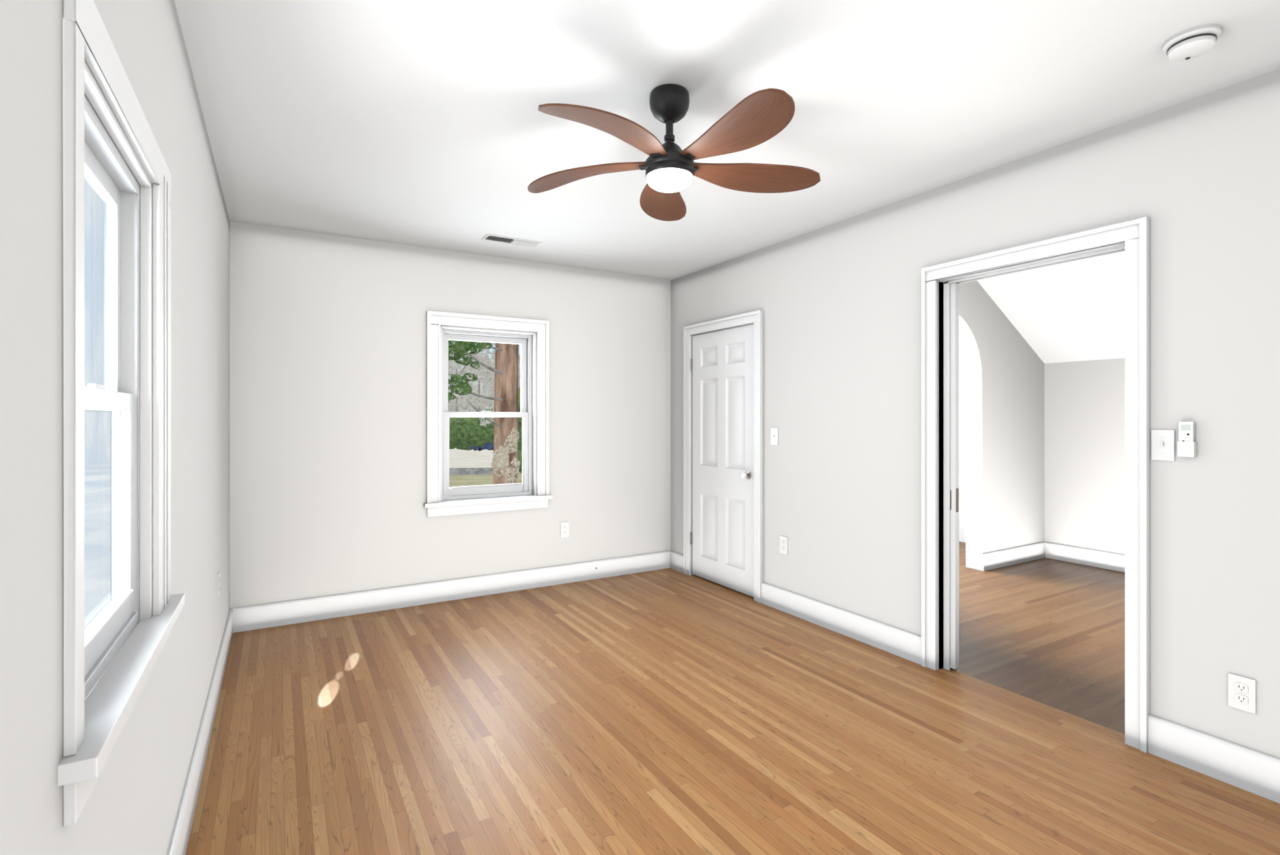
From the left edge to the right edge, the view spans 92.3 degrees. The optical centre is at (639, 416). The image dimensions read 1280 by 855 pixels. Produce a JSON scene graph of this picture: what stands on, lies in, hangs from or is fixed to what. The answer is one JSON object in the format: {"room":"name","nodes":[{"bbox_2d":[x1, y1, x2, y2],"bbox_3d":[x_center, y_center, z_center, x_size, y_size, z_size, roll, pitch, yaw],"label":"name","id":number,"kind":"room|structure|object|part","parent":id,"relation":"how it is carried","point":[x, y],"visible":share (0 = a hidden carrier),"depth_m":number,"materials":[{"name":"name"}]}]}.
{"room":"empty bedroom","nodes":[
{"label":"empty bedroom","id":0,"kind":"room"},
{"bbox_2d":[0,0,229,854],"bbox_3d":[-1.025,0.060,1.182,0.068,2.440,5.957,0,0,-30],"label":"wall","id":1,"kind":"structure","parent":0,"point":[132,805],"depth_m":0.95,"materials":[{"name":"white paint"}]},
{"bbox_2d":[58,0,184,826],"bbox_3d":[-1.006,-0.034,1.191,0.106,1.176,0.896,0,0,-30],"label":"window","id":2,"kind":"structure","parent":1,"relation":"in","point":[95,723],"depth_m":1.19,"materials":[{"name":"white paint"}]},
{"bbox_3d":[-1.002,-0.039,1.118,0.026,0.837,0.481,0,0,-30],"label":"glass","id":3,"kind":"part","parent":2,"relation":"part of","materials":[{"name":"clear glass"}]},
{"bbox_2d":[166,608,232,854],"bbox_3d":[-0.989,1.210,1.204,0.016,0.142,5.677,0,0,-30],"label":"baseboard","id":4,"kind":"structure","parent":1,"relation":"attached to","point":[180,838],"depth_m":2.14,"materials":[{"name":"white paint"}]},
{"bbox_2d":[217,571,219,599],"bbox_3d":[-2.015,0.805,2.944,0.007,0.115,0.070,0,0,-30],"label":"electrical outlet","id":5,"kind":"object","parent":1,"relation":"attached to","point":[218,585],"visible":1,"depth_m":2.93,"materials":[{"name":"white plastic"}]},
{"bbox_2d":[230,221,670,609],"bbox_3d":[-1.121,0.060,4.498,3.123,2.440,0.140,0,0,-30],"label":"wall","id":6,"kind":"structure","parent":0,"point":[327,415],"depth_m":4.11,"materials":[{"name":"white paint"}]},
{"bbox_2d":[232,550,669,633],"bbox_3d":[-1.082,1.210,4.431,3.091,0.142,0.016,0,0,-30],"label":"baseboard","id":7,"kind":"structure","parent":6,"relation":"attached to","point":[254,617],"depth_m":4.22,"materials":[{"name":"white paint"}]},
{"bbox_2d":[423,310,552,517],"bbox_3d":[-1.104,-0.019,4.478,0.924,1.412,0.188,0,0,-30],"label":"window","id":8,"kind":"structure","parent":6,"relation":"in","point":[481,499],"depth_m":4.47,"materials":[{"name":"white paint"}]},
{"bbox_3d":[-1.132,-0.022,4.525,0.554,1.064,0.038,0,0,-30],"label":"glass","id":9,"kind":"part","parent":8,"relation":"part of","materials":[{"name":"clear glass"}]},
{"bbox_2d":[560,522,569,537],"bbox_3d":[-0.578,0.871,4.732,0.070,0.115,0.007,0,0,-30],"label":"electrical outlet","id":10,"kind":"object","parent":6,"relation":"attached to","point":[565,529],"visible":1,"depth_m":4.73,"materials":[{"name":"white plastic"}]},
{"bbox_2d":[174,0,1279,280],"bbox_3d":[0.351,-1.220,1.990,3.403,0.120,5.957,0,0,-30],"label":"ceiling","id":11,"kind":"structure","parent":0,"point":[421,123],"depth_m":2.23,"materials":[{"name":"white paint"}]},
{"bbox_2d":[481,234,541,247],"bbox_3d":[-0.843,-1.153,4.051,0.370,0.013,0.135,0,0,-30],"label":"ceiling vent","id":12,"kind":"object","parent":11,"relation":"in","point":[510,241],"visible":0.94,"depth_m":4.04,"materials":[{"name":"white plastic"}]},
{"bbox_2d":[528,84,820,221],"bbox_3d":[0.131,-0.988,2.164,1.126,0.343,1.080,0,0,-30],"label":"ceiling fan","id":13,"kind":"object","parent":11,"relation":"hanging from","point":[670,167],"visible":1,"depth_m":2.15,"materials":[{"name":"brown wood"}]},
{"bbox_2d":[1162,24,1221,61],"bbox_3d":[1.689,-1.135,1.884,0.136,0.049,0.136,0,0,-30],"label":"smoke detector","id":14,"kind":"object","parent":11,"relation":"attached to","point":[1192,43],"visible":1,"depth_m":1.85,"materials":[{"name":"white plastic"}]},
{"bbox_2d":[185,542,1279,854],"bbox_3d":[1.543,1.341,3.068,6.550,0.120,6.610,0,0,-30],"label":"floor","id":15,"kind":"structure","parent":0,"point":[667,712],"depth_m":2.46,"materials":[{"name":"brown wood"}]},
{"bbox_2d":[670,68,1279,759],"bbox_3d":[1.758,0.060,2.816,0.140,2.440,5.957,0,0,-30],"label":"wall","id":16,"kind":"structure","parent":0,"point":[1196,181],"depth_m":2.48,"materials":[{"name":"white paint"}]},
{"bbox_2d":[670,550,683,573],"bbox_3d":[0.313,1.210,5.124,0.016,0.142,0.232,0,0,-30],"label":"baseboard","id":17,"kind":"structure","parent":16,"relation":"attached to","point":[676,561],"depth_m":5.12,"materials":[{"name":"white paint"}]},
{"bbox_2d":[690,324,753,597],"bbox_3d":[0.599,0.309,4.628,0.103,1.919,0.770,0,0,-30],"label":"closet door","id":18,"kind":"structure","parent":16,"relation":"in","point":[722,533],"depth_m":4.61,"materials":[{"name":"white paint"}]},
{"bbox_2d":[683,310,762,603],"bbox_3d":[0.660,0.273,4.660,0.167,2.015,0.926,0,0,-30],"label":"trim","id":19,"kind":"structure","parent":16,"relation":"attached to","point":[755,317],"depth_m":4.33,"materials":[{"name":"white paint"}]},
{"bbox_2d":[770,428,777,445],"bbox_3d":[0.898,0.134,4.127,0.016,0.115,0.070,0,0,-30],"label":"light switch","id":20,"kind":"object","parent":16,"relation":"attached to","point":[774,436],"visible":1,"depth_m":4.13,"materials":[{"name":"white plastic"}]},
{"bbox_2d":[780,536,787,555],"bbox_3d":[0.946,0.848,4.054,0.007,0.115,0.070,0,0,-30],"label":"electrical outlet","id":21,"kind":"object","parent":16,"relation":"attached to","point":[784,545],"visible":1,"depth_m":4.04,"materials":[{"name":"white plastic"}]},
{"bbox_2d":[761,582,921,665],"bbox_3d":[1.150,1.210,3.698,0.016,0.142,1.235,0,0,-30],"label":"baseboard","id":22,"kind":"structure","parent":16,"relation":"attached to","point":[907,645],"depth_m":3.58,"materials":[{"name":"white paint"}]},
{"bbox_2d":[950,282,959,669],"bbox_3d":[1.581,0.298,3.115,0.036,1.941,0.055,0,0,-30],"label":"pocket door","id":23,"kind":"structure","parent":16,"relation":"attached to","point":[954,475],"depth_m":3.09,"materials":[{"name":"white paint"}]},
{"bbox_2d":[921,216,1149,753],"bbox_3d":[1.757,0.258,2.791,0.167,2.045,0.951,0,0,-30],"label":"door frame","id":24,"kind":"structure","parent":16,"relation":"attached to","point":[1133,234],"depth_m":2.52,"materials":[{"name":"white paint"}]},
{"bbox_2d":[1151,430,1174,461],"bbox_3d":[1.963,0.107,2.312,0.016,0.115,0.070,0,0,-30],"label":"light switch","id":25,"kind":"object","parent":16,"relation":"attached to","point":[1163,445],"visible":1,"depth_m":2.31,"materials":[{"name":"white plastic"}]},
{"bbox_2d":[1177,422,1196,457],"bbox_3d":[1.998,0.083,2.247,0.022,0.128,0.048,0,0,-30],"label":"remote","id":26,"kind":"object","parent":16,"relation":"attached to","point":[1187,445],"visible":1,"depth_m":2.24,"materials":[{"name":"white plastic"}]},
{"bbox_2d":[1148,714,1279,803],"bbox_3d":[2.534,1.210,1.339,0.016,0.142,2.345,0,0,-30],"label":"baseboard","id":27,"kind":"structure","parent":16,"relation":"attached to","point":[1249,770],"depth_m":2.17,"materials":[{"name":"white paint"}]},
{"bbox_2d":[1228,673,1255,713],"bbox_3d":[2.079,0.956,2.124,0.007,0.115,0.070,0,0,-30],"label":"electrical outlet","id":28,"kind":"object","parent":16,"relation":"attached to","point":[1242,693],"visible":1,"depth_m":2.12,"materials":[{"name":"white plastic"}]},
{"bbox_2d":[959,280,1044,570],"bbox_3d":[2.355,0.060,4.907,3.007,2.440,0.140,0,0,-30],"label":"wall","id":29,"kind":"structure","parent":0,"point":[1005,369],"depth_m":5.24,"materials":[{"name":"white paint"}]},
{"bbox_2d":[982,542,1045,571],"bbox_3d":[3.262,1.210,5.349,0.964,0.142,0.016,0,0,-30],"label":"baseboard","id":30,"kind":"structure","parent":29,"relation":"attached to","point":[994,560],"depth_m":5.32,"materials":[{"name":"white paint"}]},
{"bbox_2d":[959,358,1124,554],"bbox_3d":[3.864,0.060,5.445,0.140,2.440,4.860,0,0,-30],"label":"wall","id":31,"kind":"structure","parent":0,"point":[1084,454],"depth_m":5.34,"materials":[{"name":"white paint"}]},
{"bbox_2d":[1044,542,1124,572],"bbox_3d":[4.318,1.210,4.517,0.016,0.142,2.520,0,0,-30],"label":"baseboard","id":32,"kind":"structure","parent":31,"relation":"attached to","point":[1113,561],"depth_m":5.31,"materials":[{"name":"white paint"}]},
{"bbox_2d":[959,252,1124,369],"bbox_3d":[2.532,-0.839,4.744,3.147,0.880,5.000,0,0,-30],"label":"ceiling","id":33,"kind":"structure","parent":0,"point":[1071,311],"depth_m":4.92,"materials":[{"name":"white paint"}]},
{"label":"outside","id":34,"kind":"structure","parent":0,"visible":0},
{"bbox_2d":[84,176,521,630],"bbox_3d":[-10.682,-2.853,92.343,195.563,23.733,250.092,0,0,-30],"label":"scenery","id":35,"kind":"structure","parent":34,"point":[485,366],"depth_m":10.70,"materials":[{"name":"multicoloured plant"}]}
]}

